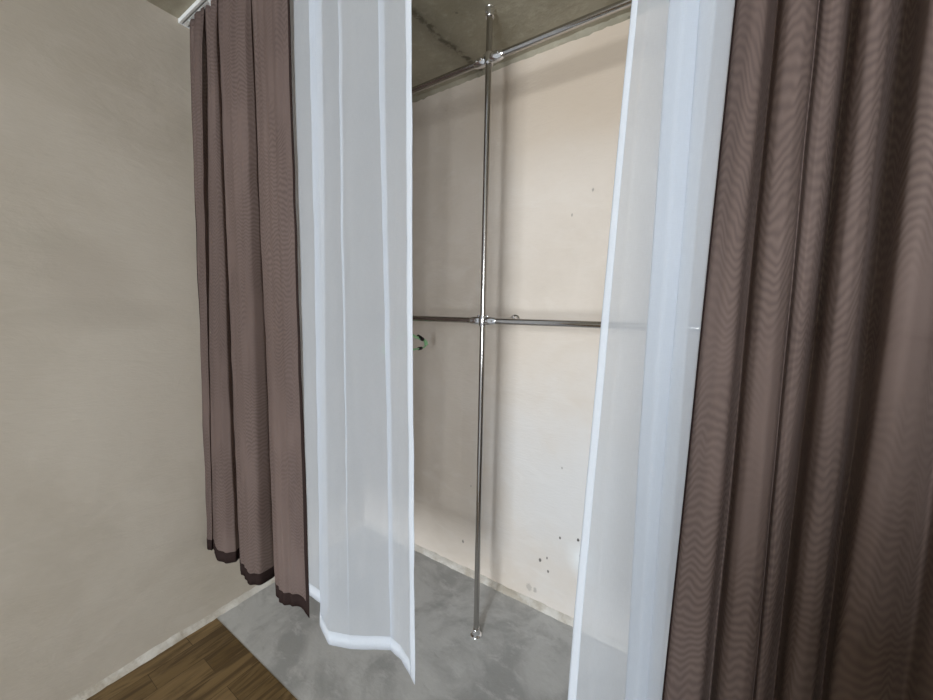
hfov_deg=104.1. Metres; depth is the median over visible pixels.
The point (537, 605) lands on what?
baseboard
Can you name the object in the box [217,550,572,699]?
floor
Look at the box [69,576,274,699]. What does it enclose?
baseboard
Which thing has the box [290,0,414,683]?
curtain
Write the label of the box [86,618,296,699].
floor
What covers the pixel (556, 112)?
wall
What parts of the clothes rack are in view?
hanging rod, hanging rod, hanging rod, hanging rod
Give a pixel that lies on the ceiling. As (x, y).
(448, 35)
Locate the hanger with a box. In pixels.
[413,334,427,350]
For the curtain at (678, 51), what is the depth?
0.65 m
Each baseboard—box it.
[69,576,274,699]
[414,543,573,626]
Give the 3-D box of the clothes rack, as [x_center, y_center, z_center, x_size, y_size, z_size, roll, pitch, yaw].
[0.554,0.026,1.398,3.178,2.650,0.340,5,7,33]
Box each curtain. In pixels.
[189,0,309,617]
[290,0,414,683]
[568,0,734,699]
[662,0,932,699]
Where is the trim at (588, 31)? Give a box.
[412,12,630,102]
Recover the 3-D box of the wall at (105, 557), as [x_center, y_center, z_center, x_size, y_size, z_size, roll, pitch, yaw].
[-2.304,0.124,0.029,0.120,2.650,5.757,5,7,33]
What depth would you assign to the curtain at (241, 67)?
1.35 m
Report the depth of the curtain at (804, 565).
0.50 m
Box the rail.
[178,0,210,28]
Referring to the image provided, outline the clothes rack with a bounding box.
[412,0,631,639]
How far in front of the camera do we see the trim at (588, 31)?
1.62 m
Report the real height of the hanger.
0.187 m
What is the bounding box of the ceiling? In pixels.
[146,0,630,97]
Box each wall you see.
[0,0,255,699]
[412,19,629,617]
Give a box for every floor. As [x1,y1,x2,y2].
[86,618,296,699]
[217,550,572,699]
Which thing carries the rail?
attached to the ceiling

